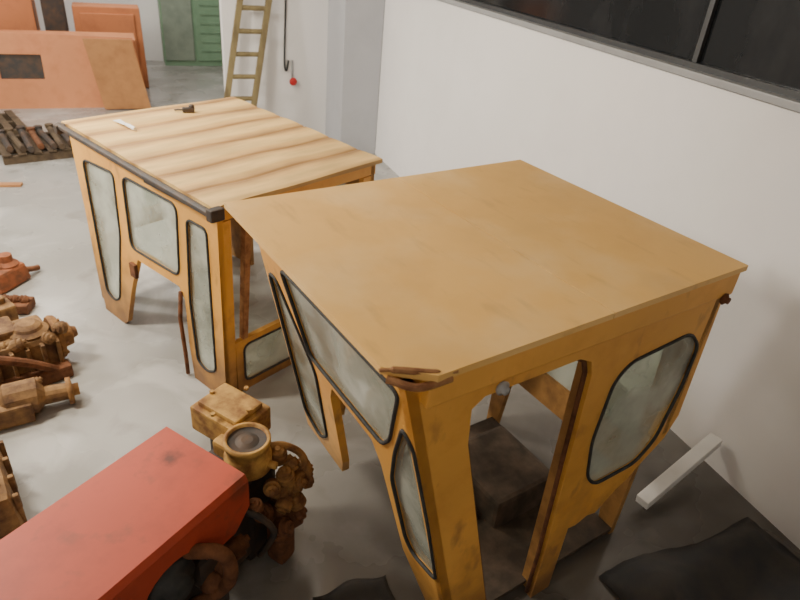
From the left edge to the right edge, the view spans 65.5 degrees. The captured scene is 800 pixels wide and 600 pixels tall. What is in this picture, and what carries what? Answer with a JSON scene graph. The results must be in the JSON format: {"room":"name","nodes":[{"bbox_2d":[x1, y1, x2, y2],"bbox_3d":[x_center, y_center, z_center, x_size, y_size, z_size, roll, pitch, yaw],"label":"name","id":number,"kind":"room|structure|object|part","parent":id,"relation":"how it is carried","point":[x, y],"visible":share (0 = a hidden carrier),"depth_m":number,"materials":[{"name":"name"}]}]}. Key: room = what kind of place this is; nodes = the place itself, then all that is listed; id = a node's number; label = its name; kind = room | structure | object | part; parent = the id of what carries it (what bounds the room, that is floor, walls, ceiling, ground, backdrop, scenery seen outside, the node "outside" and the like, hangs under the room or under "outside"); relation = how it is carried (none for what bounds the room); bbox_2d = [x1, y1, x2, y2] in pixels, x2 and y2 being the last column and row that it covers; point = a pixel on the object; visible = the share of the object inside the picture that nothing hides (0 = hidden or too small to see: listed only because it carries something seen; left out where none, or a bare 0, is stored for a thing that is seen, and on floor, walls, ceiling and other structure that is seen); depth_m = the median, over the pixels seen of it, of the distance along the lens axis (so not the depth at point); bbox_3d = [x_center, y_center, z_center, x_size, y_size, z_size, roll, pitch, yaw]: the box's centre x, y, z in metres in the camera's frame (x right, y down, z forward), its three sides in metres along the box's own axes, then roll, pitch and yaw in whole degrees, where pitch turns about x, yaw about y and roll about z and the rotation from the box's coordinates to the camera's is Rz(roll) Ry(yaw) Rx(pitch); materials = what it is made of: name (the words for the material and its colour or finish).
{"room":"machinery repair workshop","nodes":[
{"label":"machinery repair workshop","id":0,"kind":"room"},
{"bbox_2d":[35,0,163,60],"bbox_3d":[-7.294,-7.095,12.579,9.700,4.200,0.200,-8,34,-21],"label":"wall","id":1,"kind":"structure","parent":0,"point":[148,9],"depth_m":13.79,"materials":[{"name":"white paint"}]},
{"bbox_2d":[219,0,328,134],"bbox_3d":[-1.490,-4.442,9.147,2.260,4.200,0.200,-8,34,-21],"label":"wall","id":2,"kind":"structure","parent":0,"point":[303,103],"depth_m":9.38,"materials":[{"name":"white paint"}]},
{"bbox_2d":[284,0,288,71],"bbox_3d":[-1.655,-4.259,9.024,0.088,1.815,0.028,-8,34,-21],"label":"cable","id":3,"kind":"object","parent":2,"relation":"attached to","point":[285,67],"visible":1,"depth_m":9.23,"materials":[{"name":"black rubber"}]},
{"bbox_2d":[289,60,296,85],"bbox_3d":[-1.640,-3.470,9.514,0.120,0.360,0.100,-8,34,-21],"label":"valve","id":4,"kind":"object","parent":2,"relation":"attached to","point":[293,81],"visible":1,"depth_m":9.52,"materials":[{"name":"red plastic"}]},
{"bbox_2d":[325,0,384,153],"bbox_3d":[-0.641,-4.281,9.021,0.585,4.200,0.800,-8,34,-21],"label":"wall pillar","id":5,"kind":"structure","parent":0,"point":[355,27],"depth_m":9.21,"materials":[{"name":"grey paint"}]},
{"bbox_2d":[0,60,799,599],"bbox_3d":[-3.651,-0.151,5.859,9.700,0.100,20.400,-8,34,-21],"label":"floor","id":6,"kind":"structure","parent":0,"point":[133,381],"depth_m":4.52,"materials":[{"name":"concrete"}]},
{"bbox_2d":[0,295,18,320],"bbox_3d":[-3.366,0.163,4.978,0.220,0.300,0.500,26,37,30],"label":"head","id":7,"kind":"object","parent":6,"relation":"on","point":[7,308],"visible":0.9,"depth_m":5.04},
{"bbox_2d":[0,182,22,186],"bbox_3d":[-5.100,-1.401,7.561,0.900,0.030,0.100,-3,32,-14],"label":"plank","id":8,"kind":"object","parent":6,"relation":"on","point":[2,184],"visible":1,"depth_m":7.62,"materials":[{"name":"wood"}]},
{"bbox_2d":[0,440,26,539],"bbox_3d":[-2.434,1.062,3.593,0.345,0.352,0.743,-17,38,-33],"label":"pallet","id":9,"kind":"object","parent":6,"relation":"on","point":[12,514],"visible":0.88,"depth_m":3.46,"materials":[{"name":"brown wood"}]},
{"bbox_2d":[0,110,26,135],"bbox_3d":[-6.197,-2.578,9.224,1.000,0.134,1.000,-20,39,-35],"label":"pallet","id":10,"kind":"object","parent":6,"relation":"on","point":[9,118],"visible":0.62,"depth_m":9.40,"materials":[{"name":"brown wood"}]},
{"bbox_2d":[3,294,35,314],"bbox_3d":[-3.329,0.019,5.379,0.260,0.149,0.180,2,31,-7],"label":"valve casting","id":11,"kind":"object","parent":6,"relation":"on","point":[24,304],"visible":0.77,"depth_m":5.34,"materials":[{"name":"brown metal"}]},
{"bbox_2d":[0,252,40,293],"bbox_3d":[-3.615,-0.279,5.689,0.246,0.280,0.614,13,32,11],"label":"pump casting","id":12,"kind":"object","parent":6,"relation":"on","point":[13,272],"visible":1,"depth_m":5.65,"materials":[{"name":"orange metal"}]},
{"bbox_2d":[0,130,73,164],"bbox_3d":[-5.081,-2.175,8.742,1.000,0.134,1.000,-17,38,-33],"label":"pallet","id":13,"kind":"object","parent":6,"relation":"on","point":[37,155],"visible":0.41,"depth_m":8.44,"materials":[{"name":"brown wood"}]},
{"bbox_2d":[0,129,13,152],"bbox_3d":[-5.360,-2.163,8.436,0.110,0.102,0.755,-17,38,-33],"label":"shaft","id":14,"kind":"object","parent":13,"relation":"on","point":[3,138],"visible":1,"depth_m":8.33,"materials":[{"name":"metal"}]},
{"bbox_2d":[4,127,25,151],"bbox_3d":[-5.261,-2.193,8.504,0.110,0.102,0.855,-19,39,-35],"label":"shaft","id":15,"kind":"object","parent":13,"relation":"on","point":[9,131],"visible":0.99,"depth_m":8.45,"materials":[{"name":"brown metal"}]},
{"bbox_2d":[16,125,34,152],"bbox_3d":[-5.161,-2.224,8.571,0.110,0.102,0.955,-16,37,-31],"label":"shaft","id":16,"kind":"object","parent":13,"relation":"on","point":[20,128],"visible":1,"depth_m":8.52,"materials":[{"name":"metal"}]},
{"bbox_2d":[26,126,43,148],"bbox_3d":[-5.062,-2.255,8.638,0.110,0.102,0.755,-17,38,-33],"label":"shaft","id":17,"kind":"object","parent":13,"relation":"on","point":[31,130],"visible":1,"depth_m":8.59,"materials":[{"name":"orange metal"}]},
{"bbox_2d":[33,125,56,148],"bbox_3d":[-4.963,-2.285,8.705,0.110,0.102,0.855,-20,39,-35],"label":"shaft","id":18,"kind":"object","parent":13,"relation":"on","point":[38,128],"visible":0.97,"depth_m":8.64,"materials":[{"name":"metal"}]},
{"bbox_2d":[44,123,65,149],"bbox_3d":[-4.864,-2.316,8.772,0.110,0.102,0.955,-16,37,-32],"label":"shaft","id":19,"kind":"object","parent":13,"relation":"on","point":[49,126],"visible":0.97,"depth_m":8.69,"materials":[{"name":"brown metal"}]},
{"bbox_2d":[60,133,70,145],"bbox_3d":[-4.764,-2.347,8.840,0.110,0.102,0.755,-16,37,-32],"label":"shaft","id":20,"kind":"object","parent":13,"relation":"on","point":[66,137],"visible":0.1,"depth_m":8.66,"materials":[{"name":"metal"}]},
{"bbox_2d":[0,315,77,385],"bbox_3d":[-2.876,0.378,4.612,0.918,0.414,0.562,-22,41,-38],"label":"engine part","id":21,"kind":"object","parent":6,"relation":"on","point":[30,346],"visible":0.94,"depth_m":4.57,"materials":[{"name":"paint"}]},
{"bbox_2d":[0,377,79,429],"bbox_3d":[-2.646,0.694,4.276,0.792,0.260,0.269,-13,36,-29],"label":"housing","id":22,"kind":"object","parent":6,"relation":"on","point":[20,400],"visible":1,"depth_m":4.23,"materials":[{"name":"paint"}]},
{"bbox_2d":[0,0,148,87],"bbox_3d":[-6.135,-5.005,11.251,2.725,2.200,0.650,-8,34,-21],"label":"metal panel","id":23,"kind":"object","parent":6,"relation":"on","point":[14,14],"visible":0.47,"depth_m":11.13,"materials":[{"name":"orange paint"}]},
{"bbox_2d":[0,30,150,108],"bbox_3d":[-5.795,-3.945,10.543,2.760,1.180,1.078,-8,34,-21],"label":"metal cover","id":24,"kind":"object","parent":6,"relation":"on","point":[39,69],"visible":0.99,"depth_m":10.36,"materials":[{"name":"orange metal"}]},
{"bbox_2d":[0,383,313,599],"bbox_3d":[-1.260,1.356,2.774,0.741,0.915,2.206,22,34,25],"label":"engine","id":25,"kind":"object","parent":6,"relation":"on","point":[172,518],"visible":1,"depth_m":2.77,"materials":[{"name":"metal"}]},
{"bbox_2d":[0,426,249,599],"bbox_3d":[-1.410,1.191,2.454,0.570,0.300,1.700,22,34,25],"label":"hood","id":26,"kind":"object","parent":25,"relation":"attached to","point":[133,528],"depth_m":2.63,"materials":[{"name":"red metal"}]},
{"bbox_2d":[157,0,222,65],"bbox_3d":[-4.617,-6.387,13.792,1.360,2.200,0.562,-8,34,-21],"label":"tall cabinet","id":27,"kind":"object","parent":6,"relation":"on","point":[190,30],"visible":0.94,"depth_m":13.77,"materials":[{"name":"green metal"}]},
{"bbox_3d":[-4.838,-6.240,13.472,0.620,2.000,0.030,-8,34,-21],"label":"door","id":28,"kind":"part","parent":27,"relation":"part of","materials":[{"name":"green metal"}]},
{"bbox_3d":[-4.206,-6.320,13.711,0.620,2.000,0.058,-8,34,-21],"label":"door","id":29,"kind":"part","parent":27,"relation":"part of","materials":[{"name":"green paint"}]},
{"bbox_2d":[53,96,382,390],"bbox_3d":[-1.449,-0.587,5.312,2.286,1.581,1.792,27,37,31],"label":"cab","id":30,"kind":"object","parent":6,"relation":"on","point":[229,149],"visible":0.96,"depth_m":4.66,"materials":[{"name":"paint"}]},
{"bbox_2d":[113,119,135,130],"bbox_3d":[-2.202,-1.412,4.990,0.300,0.032,0.060,29,38,33],"label":"scraper","id":31,"kind":"object","parent":30,"relation":"on","point":[120,121],"visible":1,"depth_m":4.97,"materials":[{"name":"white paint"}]},
{"bbox_3d":[-1.915,-0.945,4.383,2.197,0.090,0.101,29,38,33],"label":"rail","id":32,"kind":"part","parent":30,"relation":"part of","materials":[{"name":"metal"}]},
{"bbox_3d":[-2.191,-0.919,5.780,0.040,1.540,1.440,27,37,31],"label":"panel","id":33,"kind":"part","parent":30,"relation":"part of","materials":[{"name":"yellow paint"}]},
{"bbox_3d":[-1.927,-0.278,4.763,1.900,1.540,0.071,27,37,31],"label":"panel","id":34,"kind":"part","parent":30,"relation":"part of","materials":[{"name":"yellow paint"}]},
{"bbox_2d":[174,104,194,112],"bbox_3d":[-1.889,-1.680,5.451,0.171,0.065,0.066,-8,34,-21],"label":"latch fitting","id":35,"kind":"object","parent":30,"relation":"on","point":[191,108],"visible":1,"depth_m":5.44,"materials":[{"name":"metal"}]},
{"bbox_3d":[-1.209,0.115,4.328,0.050,1.440,0.130,27,37,31],"label":"corner post","id":36,"kind":"part","parent":30,"relation":"part of","materials":[{"name":"yellow paint"}]},
{"bbox_3d":[-1.075,-0.151,4.324,0.050,0.960,0.120,27,37,31],"label":"corner post","id":37,"kind":"part","parent":30,"relation":"part of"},
{"bbox_3d":[-0.803,0.271,5.029,0.040,0.480,1.280,27,37,31],"label":"panel","id":38,"kind":"part","parent":30,"relation":"part of","materials":[{"name":"yellow paint"}]},
{"bbox_3d":[-0.688,-0.791,4.409,0.050,0.090,1.480,27,37,31],"label":"roof rail","id":39,"kind":"part","parent":30,"relation":"part of","materials":[{"name":"yellow paint"}]},
{"bbox_3d":[-1.010,-0.788,5.758,1.940,1.540,0.040,27,37,31],"label":"panel","id":40,"kind":"part","parent":30,"relation":"part of","materials":[{"name":"paint"}]},
{"bbox_3d":[-0.323,-0.362,5.265,0.050,1.440,0.120,27,37,31],"label":"corner post","id":41,"kind":"part","parent":30,"relation":"part of","materials":[{"name":"yellow paint"}]},
{"bbox_2d":[224,0,271,106],"bbox_3d":[-2.193,-3.524,8.918,0.350,2.777,1.174,21,34,24],"label":"ladder","id":42,"kind":"object","parent":6,"relation":"on","point":[237,30],"visible":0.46,"depth_m":8.87,"materials":[{"name":"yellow wood"}]},
{"bbox_3d":[-2.377,-3.498,8.845,0.110,2.777,0.854,21,34,24],"label":"rail","id":43,"kind":"part","parent":42,"relation":"part of","materials":[{"name":"brown wood"}]},
{"bbox_3d":[-2.008,-3.550,8.992,0.110,2.777,0.854,21,34,24],"label":"rail","id":44,"kind":"part","parent":42,"relation":"part of","materials":[{"name":"brown wood"}]},
{"bbox_2d":[313,575,395,599],"bbox_3d":[-0.159,1.693,3.208,0.464,0.068,0.624,-8,34,-21],"label":"rubber mat","id":45,"kind":"object","parent":6,"relation":"on","point":[358,588],"visible":1,"depth_m":3.38,"materials":[{"name":"black rubber"}]},
{"bbox_2d":[224,160,748,599],"bbox_3d":[0.311,0.521,3.403,1.949,1.959,1.570,-15,37,-30],"label":"cab","id":46,"kind":"object","parent":6,"relation":"on","point":[457,288],"visible":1,"depth_m":2.80,"materials":[{"name":"paint"}]},
{"bbox_3d":[-0.004,0.088,3.775,1.870,1.540,0.302,-15,37,-30],"label":"panel","id":47,"kind":"part","parent":46,"relation":"part of","materials":[{"name":"yellow paint"}]},
{"bbox_3d":[-0.246,0.675,3.113,0.539,1.900,1.490,-15,37,-30],"label":"panel","id":48,"kind":"part","parent":46,"relation":"part of","materials":[{"name":"yellow paint"}]},
{"bbox_3d":[0.206,0.969,2.701,0.710,1.900,0.060,-15,37,-30],"label":"corner post","id":49,"kind":"part","parent":46,"relation":"part of","materials":[{"name":"paint"}]},
{"bbox_3d":[0.541,1.206,3.947,1.120,0.210,1.150,-15,37,-30],"label":"floor plate","id":50,"kind":"part","parent":46,"relation":"part of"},
{"bbox_3d":[0.803,0.811,3.061,0.180,1.900,0.060,-15,37,-30],"label":"corner post","id":51,"kind":"part","parent":46,"relation":"part of","materials":[{"name":"paint"}]},
{"bbox_3d":[0.711,0.868,2.952,1.890,1.900,0.045,-15,37,-30],"label":"panel","id":52,"kind":"part","parent":46,"relation":"part of","materials":[{"name":"yellow paint"}]},
{"bbox_3d":[0.433,-0.239,2.963,1.785,0.120,1.490,-15,37,-30],"label":"roof rail","id":53,"kind":"part","parent":46,"relation":"part of","materials":[{"name":"yellow paint"}]},
{"bbox_3d":[1.073,0.364,3.847,0.040,1.900,1.370,-15,37,-30],"label":"panel","id":54,"kind":"part","parent":46,"relation":"part of","materials":[{"name":"paint"}]},
{"bbox_2d":[636,433,722,509],"bbox_3d":[1.884,1.140,4.181,0.793,0.236,0.090,-17,38,-32],"label":"beam","id":55,"kind":"structure","parent":6,"relation":"on","point":[681,468],"depth_m":4.14,"materials":[{"name":"paint"}]},
{"bbox_2d":[599,517,799,599],"bbox_3d":[1.978,1.744,3.337,1.294,0.213,1.264,-8,34,-21],"label":"tarpaulin","id":56,"kind":"object","parent":6,"relation":"on","point":[742,561],"visible":1,"depth_m":3.62,"materials":[{"name":"black fabric"}]},
{"bbox_2d":[375,0,799,548],"bbox_3d":[2.374,-0.791,3.741,0.200,4.200,13.200,-8,34,-21],"label":"wall","id":57,"kind":"structure","parent":0,"point":[718,168],"depth_m":4.57,"materials":[{"name":"white paint"}]},
{"bbox_2d":[439,0,799,112],"bbox_3d":[2.619,-1.301,2.753,0.140,1.270,11.700,-8,34,-21],"label":"window","id":58,"kind":"structure","parent":57,"relation":"in","point":[749,48],"depth_m":4.23,"materials":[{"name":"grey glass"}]}
]}

